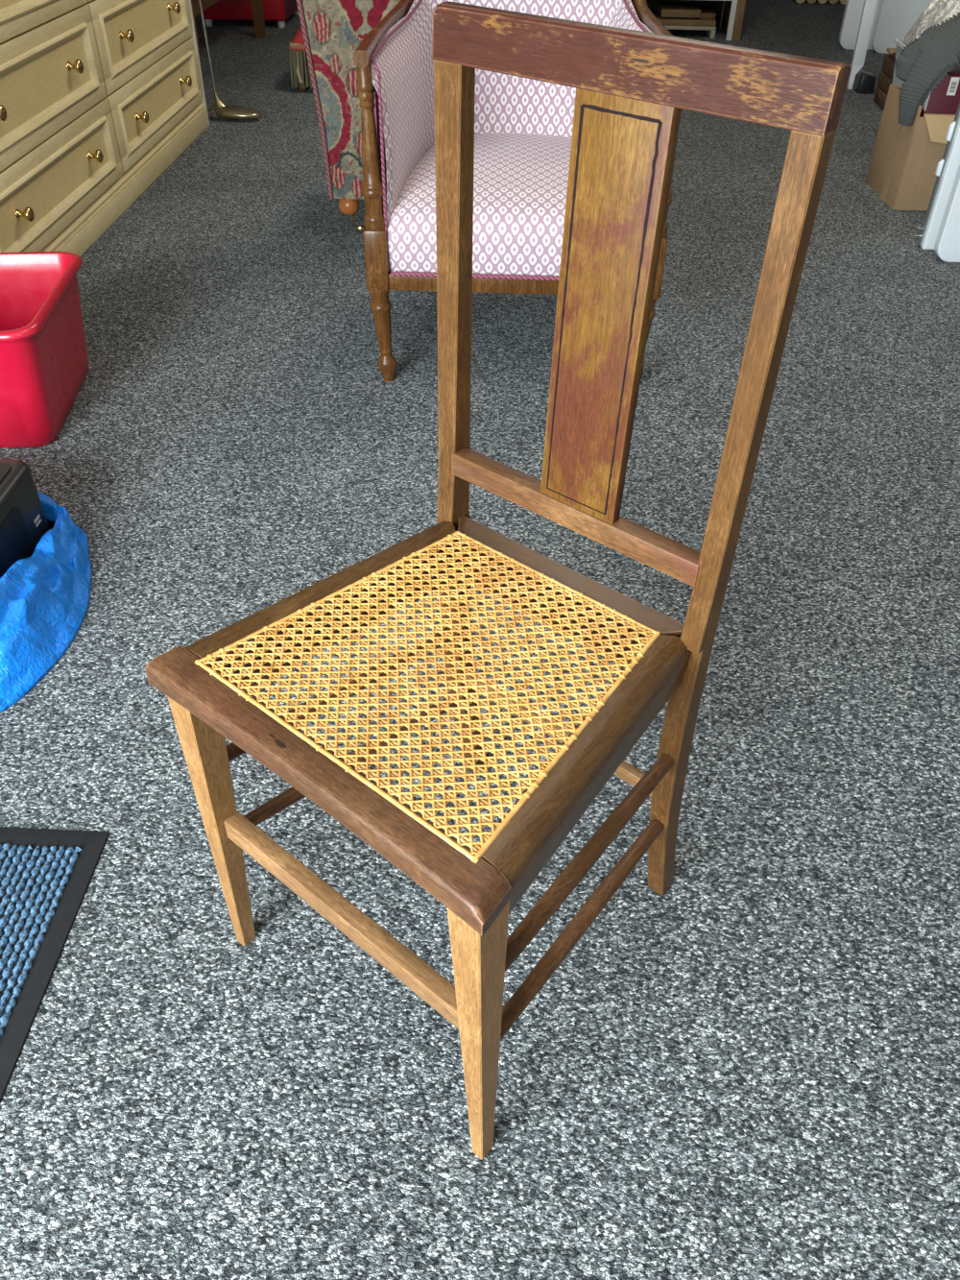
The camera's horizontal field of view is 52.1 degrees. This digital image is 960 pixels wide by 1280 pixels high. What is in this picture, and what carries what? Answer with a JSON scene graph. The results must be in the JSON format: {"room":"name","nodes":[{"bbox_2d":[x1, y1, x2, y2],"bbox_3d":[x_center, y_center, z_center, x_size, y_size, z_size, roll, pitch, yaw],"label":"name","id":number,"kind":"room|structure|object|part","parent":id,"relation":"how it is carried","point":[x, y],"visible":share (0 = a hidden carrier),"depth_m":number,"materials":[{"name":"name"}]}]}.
{"room":"second-hand furniture shop","nodes":[
{"label":"second-hand furniture shop","id":0,"kind":"room"},
{"bbox_2d":[0,0,959,1279],"bbox_3d":[0.410,-1.253,3.125,5.400,0.100,11.200,2,41,1],"label":"floor","id":1,"kind":"structure","parent":0,"point":[749,1069],"depth_m":1.33,"materials":[{"name":"grey carpet"}]},
{"bbox_2d":[0,458,49,578],"bbox_3d":[-0.905,-0.160,1.626,0.262,0.158,0.310,2,41,1],"label":"appliance","id":2,"kind":"object","parent":1,"relation":"on","point":[23,521],"visible":0.86,"depth_m":1.65,"materials":[{"name":"black plastic"}]},
{"bbox_3d":[-0.905,-0.219,1.575,0.214,0.004,0.264,2,41,1],"label":"lid","id":3,"kind":"part","parent":2,"relation":"part of","materials":[{"name":"black plastic"}]},
{"bbox_3d":[-0.777,-0.124,1.603,0.002,0.113,0.190,2,41,1],"label":"panel","id":4,"kind":"part","parent":2,"relation":"part of","materials":[{"name":"black plastic"}]},
{"bbox_2d":[0,251,89,448],"bbox_3d":[-1.024,-0.616,2.078,0.334,0.262,0.464,-3,41,-5],"label":"storage bin","id":5,"kind":"object","parent":1,"relation":"on","point":[44,367],"visible":1,"depth_m":2.04,"materials":[{"name":"red plastic"}]},
{"bbox_2d":[0,490,91,713],"bbox_3d":[-0.930,-0.113,1.589,0.562,0.139,0.697,0,41,-1],"label":"bag","id":6,"kind":"object","parent":1,"relation":"on","point":[45,595],"visible":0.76,"depth_m":1.54,"materials":[{"name":"blue plastic"}]},
{"bbox_2d":[0,827,109,1103],"bbox_3d":[-0.845,0.430,1.061,0.700,0.010,0.597,2,41,1],"label":"door mat","id":7,"kind":"object","parent":1,"relation":"on","point":[46,876],"visible":1,"depth_m":1.19,"materials":[{"name":"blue fabric"}]},
{"bbox_2d":[0,0,209,257],"bbox_3d":[-1.342,-1.758,2.961,0.474,0.830,2.072,2,41,1],"label":"dresser","id":8,"kind":"object","parent":1,"relation":"on","point":[98,98],"visible":0.99,"depth_m":2.86,"materials":[{"name":"beige wood"}]},
{"bbox_3d":[-1.157,-1.262,2.350,0.042,0.036,0.037,2,41,1],"label":"knob","id":9,"kind":"part","parent":8,"relation":"part of","materials":[{"name":"gold metal"}]},
{"bbox_3d":[-1.164,-1.614,2.398,0.001,0.120,0.835,2,41,1],"label":"drawer panel","id":10,"kind":"part","parent":8,"relation":"part of","materials":[{"name":"beige wood"}]},
{"bbox_3d":[-1.160,-1.086,2.502,0.042,0.036,0.037,2,41,1],"label":"knob","id":11,"kind":"part","parent":8,"relation":"part of","materials":[{"name":"gold metal"}]},
{"bbox_3d":[-1.155,-1.614,2.398,0.016,0.160,0.875,2,41,1],"label":"drawer moulding","id":12,"kind":"part","parent":8,"relation":"part of","materials":[{"name":"beige wood"}]},
{"bbox_3d":[-1.177,-1.434,2.554,0.018,0.237,0.987,2,41,1],"label":"drawer","id":13,"kind":"part","parent":8,"relation":"part of","materials":[{"name":"beige wood"}]},
{"bbox_3d":[-1.160,-1.614,2.398,0.008,0.228,0.987,2,41,1],"label":"drawer frame","id":14,"kind":"part","parent":8,"relation":"part of","materials":[{"name":"beige wood"}]},
{"bbox_3d":[-1.167,-1.434,2.554,0.001,0.129,0.835,2,41,1],"label":"drawer panel","id":15,"kind":"part","parent":8,"relation":"part of","materials":[{"name":"beige wood"}]},
{"bbox_3d":[-1.159,-1.433,2.553,0.016,0.169,0.875,2,41,1],"label":"drawer moulding","id":16,"kind":"part","parent":8,"relation":"part of","materials":[{"name":"beige wood"}]},
{"bbox_3d":[-1.180,-1.258,2.706,0.018,0.217,0.987,2,41,1],"label":"drawer","id":17,"kind":"part","parent":8,"relation":"part of","materials":[{"name":"beige wood"}]},
{"bbox_3d":[-1.164,-1.433,2.554,0.008,0.237,0.987,2,41,1],"label":"drawer frame","id":18,"kind":"part","parent":8,"relation":"part of","materials":[{"name":"beige wood"}]},
{"bbox_3d":[-1.171,-1.257,2.706,0.001,0.109,0.835,2,41,1],"label":"drawer panel","id":19,"kind":"part","parent":8,"relation":"part of","materials":[{"name":"beige wood"}]},
{"bbox_3d":[-1.162,-1.257,2.705,0.016,0.149,0.875,2,41,1],"label":"drawer moulding","id":20,"kind":"part","parent":8,"relation":"part of","materials":[{"name":"beige wood"}]},
{"bbox_3d":[-1.167,-1.257,2.705,0.008,0.217,0.987,2,41,1],"label":"drawer frame","id":21,"kind":"part","parent":8,"relation":"part of","materials":[{"name":"beige wood"}]},
{"bbox_3d":[-1.135,-1.610,2.755,0.042,0.036,0.037,2,41,1],"label":"knob","id":22,"kind":"part","parent":8,"relation":"part of","materials":[{"name":"gold metal"}]},
{"bbox_3d":[-1.139,-1.434,2.907,0.042,0.036,0.037,2,41,1],"label":"knob","id":23,"kind":"part","parent":8,"relation":"part of","materials":[{"name":"gold metal"}]},
{"bbox_3d":[-1.158,-1.486,3.169,0.034,0.024,2.006,2,41,1],"label":"plinth moulding","id":24,"kind":"part","parent":8,"relation":"part of","materials":[{"name":"beige wood"}]},
{"bbox_3d":[-1.117,-1.912,3.105,0.042,0.036,0.037,2,41,1],"label":"knob","id":25,"kind":"part","parent":8,"relation":"part of","materials":[{"name":"gold metal"}]},
{"bbox_3d":[-1.124,-2.086,3.312,0.008,0.237,0.995,2,41,1],"label":"drawer frame","id":26,"kind":"part","parent":8,"relation":"part of","materials":[{"name":"beige wood"}]},
{"bbox_3d":[-1.121,-1.736,3.257,0.042,0.036,0.037,2,41,1],"label":"knob","id":27,"kind":"part","parent":8,"relation":"part of","materials":[{"name":"gold metal"}]},
{"bbox_3d":[-1.128,-2.086,3.312,0.001,0.129,0.843,2,41,1],"label":"drawer panel","id":28,"kind":"part","parent":8,"relation":"part of","materials":[{"name":"beige wood"}]},
{"bbox_3d":[-1.119,-2.086,3.312,0.016,0.169,0.883,2,41,1],"label":"drawer moulding","id":29,"kind":"part","parent":8,"relation":"part of","materials":[{"name":"beige wood"}]},
{"bbox_3d":[-1.141,-1.910,3.464,0.018,0.217,0.995,2,41,1],"label":"drawer","id":30,"kind":"part","parent":8,"relation":"part of","materials":[{"name":"beige wood"}]},
{"bbox_3d":[-1.128,-1.909,3.464,0.008,0.217,0.995,2,41,1],"label":"drawer frame","id":31,"kind":"part","parent":8,"relation":"part of","materials":[{"name":"beige wood"}]},
{"bbox_3d":[-1.131,-1.910,3.464,0.001,0.109,0.843,2,41,1],"label":"drawer panel","id":32,"kind":"part","parent":8,"relation":"part of","materials":[{"name":"beige wood"}]},
{"bbox_3d":[-1.123,-1.909,3.463,0.016,0.149,0.883,2,41,1],"label":"drawer moulding","id":33,"kind":"part","parent":8,"relation":"part of","materials":[{"name":"beige wood"}]},
{"bbox_3d":[-1.096,-2.265,3.516,0.042,0.036,0.037,2,41,1],"label":"knob","id":34,"kind":"part","parent":8,"relation":"part of","materials":[{"name":"gold metal"}]},
{"bbox_3d":[-1.099,-2.089,3.668,0.042,0.036,0.037,2,41,1],"label":"knob","id":35,"kind":"part","parent":8,"relation":"part of","materials":[{"name":"gold metal"}]},
{"bbox_3d":[-1.318,-2.402,3.731,0.444,0.800,0.025,2,41,1],"label":"panel","id":36,"kind":"part","parent":8,"relation":"part of","materials":[{"name":"beige wood"}]},
{"bbox_2d":[191,0,265,88],"bbox_3d":[-1.571,-3.064,4.786,0.800,0.420,1.460,2,41,1],"label":"table","id":37,"kind":"object","parent":1,"relation":"on","point":[257,11],"visible":0.09,"depth_m":5.31,"materials":[{"name":"brown wood"}]},
{"bbox_3d":[-1.263,-2.606,4.280,0.060,0.395,0.060,2,41,1],"label":"leg","id":38,"kind":"part","parent":37,"relation":"part of","materials":[{"name":"brown wood"}]},
{"bbox_3d":[-1.210,-3.482,5.298,0.060,0.395,0.060,2,41,1],"label":"leg","id":39,"kind":"part","parent":37,"relation":"part of","materials":[{"name":"brown wood"}]},
{"bbox_2d":[197,0,261,120],"bbox_3d":[-1.018,-2.609,3.668,0.246,1.196,0.094,6,41,5],"label":"floor lamp","id":40,"kind":"object","parent":1,"relation":"on","point":[223,110],"visible":1,"depth_m":4.01,"materials":[{"name":"metal"}]},
{"bbox_2d":[203,0,298,27],"bbox_3d":[-1.325,-3.915,5.625,0.516,0.620,0.561,2,41,1],"label":"sofa","id":41,"kind":"object","parent":1,"relation":"on","point":[279,11],"visible":0.81,"depth_m":5.59,"materials":[{"name":"red fabric"}]},
{"bbox_3d":[-1.355,-3.626,5.554,0.460,0.185,0.017,2,41,1],"label":"drawer","id":42,"kind":"part","parent":41,"relation":"part of","materials":[{"name":"red fabric"}]},
{"bbox_3d":[-1.103,-3.789,5.748,0.013,0.185,0.480,2,41,1],"label":"panel","id":43,"kind":"part","parent":41,"relation":"part of","materials":[{"name":"fabric"}]},
{"bbox_2d":[289,26,312,92],"bbox_3d":[-0.610,-2.685,4.485,0.472,0.265,0.411,2,41,1],"label":"books","id":44,"kind":"object","parent":1,"relation":"on","point":[299,63],"visible":0.17,"depth_m":4.36,"materials":[{"name":"multicoloured paper"}]},
{"bbox_2d":[291,26,304,45],"bbox_3d":[-0.609,-2.761,4.428,0.450,0.075,0.380,2,41,1],"label":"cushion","id":45,"kind":"object","parent":44,"relation":"on","point":[298,39],"depth_m":4.32,"materials":[{"name":"red fabric"}]},
{"bbox_3d":[-0.807,-2.563,4.412,0.040,0.170,0.040,2,41,1],"label":"leg","id":46,"kind":"part","parent":44,"relation":"part of","materials":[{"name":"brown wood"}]},
{"bbox_2d":[296,0,400,233],"bbox_3d":[-0.298,-1.750,2.874,0.395,0.960,0.528,2,41,1],"label":"chair","id":47,"kind":"object","parent":1,"relation":"on","point":[332,30],"visible":0.44,"depth_m":2.71,"materials":[{"name":"multicoloured fabric"}]},
{"bbox_2d":[145,0,851,1159],"bbox_3d":[-0.012,-0.006,0.893,0.396,0.912,0.422,30,48,29],"label":"dining chair","id":48,"kind":"object","parent":1,"relation":"on","point":[633,87],"visible":1,"depth_m":0.84,"materials":[{"name":"brown wood"}]},
{"bbox_3d":[-0.266,0.202,1.023,0.042,0.420,0.034,30,48,29],"label":"leg","id":49,"kind":"part","parent":48,"relation":"part of","materials":[{"name":"brown wood"}]},
{"bbox_3d":[-0.140,-0.035,0.983,0.322,0.055,0.038,-30,50,-31],"label":"rail","id":50,"kind":"part","parent":48,"relation":"part of","materials":[{"name":"brown wood"}]},
{"bbox_3d":[-0.137,0.107,0.797,0.396,0.027,0.038,30,48,29],"label":"rail","id":51,"kind":"part","parent":48,"relation":"part of","materials":[{"name":"brown wood"}]},
{"bbox_3d":[-0.016,-0.142,1.081,0.030,0.873,0.075,30,48,29],"label":"leg","id":52,"kind":"part","parent":48,"relation":"part of","materials":[{"name":"brown wood"}]},
{"bbox_3d":[-0.004,0.351,0.856,0.034,0.420,0.036,30,48,29],"label":"leg","id":53,"kind":"part","parent":48,"relation":"part of","materials":[{"name":"brown wood"}]},
{"bbox_3d":[0.079,-0.045,0.999,0.300,0.055,0.038,30,48,29],"label":"rail","id":54,"kind":"part","parent":48,"relation":"part of","materials":[{"name":"brown wood"}]},
{"bbox_3d":[0.087,-0.123,0.941,0.290,0.024,0.020,30,48,29],"label":"rail","id":55,"kind":"part","parent":48,"relation":"part of","materials":[{"name":"brown wood"}]},
{"bbox_3d":[0.095,0.098,0.833,0.037,0.055,0.322,24,46,24],"label":"rail","id":56,"kind":"part","parent":48,"relation":"part of","materials":[{"name":"brown wood"}]},
{"bbox_3d":[0.097,-0.413,0.699,0.338,0.040,0.020,30,48,29],"label":"crest rail","id":57,"kind":"part","parent":48,"relation":"part of","materials":[{"name":"brown wood"}]},
{"bbox_3d":[0.218,-0.009,0.932,0.030,0.873,0.075,30,48,29],"label":"leg","id":58,"kind":"part","parent":48,"relation":"part of","materials":[{"name":"brown wood"}]},
{"bbox_2d":[352,0,675,382],"bbox_3d":[0.090,-1.220,2.234,0.638,1.004,0.794,2,41,1],"label":"armchair","id":59,"kind":"object","parent":1,"relation":"on","point":[523,126],"visible":0.52,"depth_m":2.11,"materials":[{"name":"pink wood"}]},
{"bbox_3d":[-0.216,-0.855,2.072,0.058,0.655,0.049,2,41,1],"label":"leg","id":60,"kind":"part","parent":59,"relation":"part of","materials":[{"name":"brown wood"}]},
{"bbox_3d":[-0.179,-1.174,2.226,0.046,0.438,0.645,6,41,6],"label":"outside arm","id":61,"kind":"part","parent":59,"relation":"part of","materials":[{"name":"fabric"}]},
{"bbox_3d":[-0.180,-1.471,2.029,0.058,0.363,0.777,6,41,6],"label":"arm rail","id":62,"kind":"part","parent":59,"relation":"part of","materials":[{"name":"brown wood"}]},
{"bbox_3d":[-0.157,-1.209,2.186,0.129,0.443,0.642,2,41,1],"label":"inside arm","id":63,"kind":"part","parent":59,"relation":"part of","materials":[{"name":"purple fabric"}]},
{"bbox_3d":[0.072,-0.775,2.129,0.544,0.034,0.036,2,41,1],"label":"rail","id":64,"kind":"part","parent":59,"relation":"part of","materials":[{"name":"brown wood"}]},
{"bbox_3d":[0.085,-1.034,2.285,0.536,0.156,0.620,2,41,1],"label":"seat","id":65,"kind":"part","parent":59,"relation":"part of","materials":[{"name":"purple fabric"}]},
{"bbox_3d":[0.337,-1.191,2.176,0.059,0.443,0.653,-2,41,-4],"label":"inside arm","id":66,"kind":"part","parent":59,"relation":"part of","materials":[{"name":"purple fabric"}]},
{"bbox_3d":[0.369,-1.451,2.018,0.058,0.363,0.777,-2,41,-3],"label":"arm rail","id":67,"kind":"part","parent":59,"relation":"part of","materials":[{"name":"brown wood"}]},
{"bbox_3d":[0.363,-0.834,2.060,0.058,0.655,0.049,2,41,1],"label":"leg","id":68,"kind":"part","parent":59,"relation":"part of","materials":[{"name":"brown wood"}]},
{"bbox_2d":[664,25,716,38],"bbox_3d":[1.171,-3.532,5.667,0.340,0.058,0.240,2,41,1],"label":"wooden stand","id":69,"kind":"object","parent":1,"relation":"on","point":[711,31],"visible":0.31,"depth_m":5.56,"materials":[{"name":"beige wood"}]},
{"bbox_2d":[652,11,716,26],"bbox_3d":[1.172,-3.572,5.645,0.330,0.030,0.260,2,41,1],"label":"board","id":70,"kind":"object","parent":69,"relation":"on","point":[665,21],"visible":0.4,"depth_m":5.55,"materials":[{"name":"beige wood"}]},
{"bbox_2d":[656,1,700,18],"bbox_3d":[1.138,-3.610,5.621,0.220,0.037,0.250,2,41,1],"label":"board","id":71,"kind":"object","parent":70,"relation":"on","point":[665,10],"visible":1,"depth_m":5.54,"materials":[{"name":"beige wood"}]},
{"bbox_2d":[698,5,716,20],"bbox_3d":[1.292,-3.601,5.634,0.083,0.032,0.270,2,41,1],"label":"board","id":72,"kind":"object","parent":70,"relation":"on","point":[707,12],"visible":0.76,"depth_m":5.54,"materials":[{"name":"brown wood"}]},
{"bbox_3d":[1.328,-3.520,5.669,0.025,0.040,0.240,2,41,1],"label":"leg","id":73,"kind":"part","parent":69,"relation":"part of","materials":[{"name":"beige wood"}]},
{"bbox_2d":[646,0,746,40],"bbox_3d":[1.003,-3.848,5.460,0.964,0.800,0.418,2,41,1],"label":"shelf unit","id":74,"kind":"object","parent":1,"relation":"on","point":[734,10],"visible":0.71,"depth_m":5.69,"materials":[{"name":"white paint"}]},
{"bbox_3d":[1.416,-3.707,5.306,0.030,0.800,0.022,2,41,1],"label":"post","id":75,"kind":"part","parent":74,"relation":"part of","materials":[{"name":"white paint"}]},
{"bbox_2d":[805,0,816,3],"bbox_3d":[2.228,-4.374,6.657,0.068,0.064,0.240,2,41,1],"label":"log","id":76,"kind":"object","parent":1,"relation":"on","point":[808,1],"visible":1,"depth_m":6.58,"materials":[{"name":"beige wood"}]},
{"bbox_2d":[816,0,827,3],"bbox_3d":[2.302,-4.371,6.655,0.066,0.063,0.240,2,41,1],"label":"log","id":77,"kind":"object","parent":1,"relation":"on","point":[818,1],"visible":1,"depth_m":6.58,"materials":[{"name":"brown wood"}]},
{"bbox_2d":[827,0,838,3],"bbox_3d":[2.376,-4.369,6.653,0.067,0.066,0.240,2,41,1],"label":"log","id":78,"kind":"object","parent":1,"relation":"on","point":[830,1],"visible":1,"depth_m":6.57,"materials":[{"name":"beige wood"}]},
{"bbox_2d":[838,0,846,4],"bbox_3d":[2.450,-4.365,6.652,0.068,0.065,0.240,2,41,1],"label":"log","id":79,"kind":"object","parent":1,"relation":"on","point":[844,2],"visible":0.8,"depth_m":6.58,"materials":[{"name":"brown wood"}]},
{"bbox_2d":[839,0,881,49],"bbox_3d":[2.291,-3.621,5.110,0.620,0.950,0.064,2,41,1],"label":"folding table","id":80,"kind":"object","parent":1,"relation":"on","point":[851,22],"visible":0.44,"depth_m":5.32,"materials":[{"name":"white plastic"}]},
{"bbox_2d":[846,0,877,89],"bbox_3d":[1.768,-2.985,4.360,0.067,0.950,0.035,2,41,1],"label":"plank","id":81,"kind":"object","parent":1,"relation":"on","point":[869,8],"visible":0.95,"depth_m":4.52,"materials":[{"name":"white plastic"}]},
{"bbox_2d":[853,70,875,94],"bbox_3d":[1.807,-2.614,4.595,0.077,0.083,0.089,2,41,1],"label":"block","id":82,"kind":"object","parent":1,"relation":"on","point":[865,83],"visible":1,"depth_m":4.57,"materials":[{"name":"black plastic"}]},
{"bbox_2d":[873,48,896,109],"bbox_3d":[1.913,-2.437,4.293,0.254,0.212,0.300,3,41,3],"label":"wooden crate","id":83,"kind":"object","parent":1,"relation":"on","point":[885,79],"visible":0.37,"depth_m":4.33,"materials":[{"name":"brown wood"}]},
{"bbox_2d":[892,37,906,84],"bbox_3d":[1.768,-1.983,3.642,0.484,0.370,0.364,2,41,1],"label":"plastic tub","id":84,"kind":"object","parent":1,"relation":"on","point":[900,45],"visible":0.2,"depth_m":3.63,"materials":[{"name":"white plastic"}]},
{"bbox_2d":[901,0,959,45],"bbox_3d":[1.772,-2.197,3.457,0.441,0.212,0.310,2,41,1],"label":"wrapping","id":85,"kind":"object","parent":84,"relation":"in","point":[936,12],"visible":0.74,"depth_m":3.46,"materials":[{"name":"silver metal"}]},
{"bbox_2d":[871,0,934,53],"bbox_3d":[2.442,-3.556,5.038,0.620,0.950,0.064,2,41,1],"label":"folding table","id":86,"kind":"object","parent":1,"relation":"on","point":[896,18],"visible":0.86,"depth_m":5.23,"materials":[{"name":"white plastic"}]},
{"bbox_2d":[865,84,955,210],"bbox_3d":[1.565,-1.646,3.291,0.361,0.312,0.357,1,41,0],"label":"cardboard box","id":87,"kind":"object","parent":1,"relation":"on","point":[905,160],"visible":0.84,"depth_m":3.25,"materials":[{"name":"brown cardboard"}]},
{"bbox_2d":[894,12,959,125],"bbox_3d":[1.555,-1.848,3.075,0.437,0.399,0.339,2,41,1],"label":"jumper","id":88,"kind":"object","parent":87,"relation":"on","point":[936,53],"visible":1,"depth_m":3.08,"materials":[{"name":"grey fabric"}]},
{"bbox_2d":[919,65,959,117],"bbox_3d":[1.563,-1.671,3.252,0.301,0.389,0.222,2,41,1],"label":"carton","id":89,"kind":"object","parent":87,"relation":"on","point":[945,99],"visible":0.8,"depth_m":3.09,"materials":[{"name":"cardboard"}]},
{"bbox_2d":[912,100,959,262],"bbox_3d":[1.653,-1.511,2.671,0.658,0.920,0.150,2,41,1],"label":"folding table","id":90,"kind":"object","parent":1,"relation":"on","point":[940,230],"visible":1,"depth_m":2.88,"materials":[{"name":"white plastic"}]}
]}

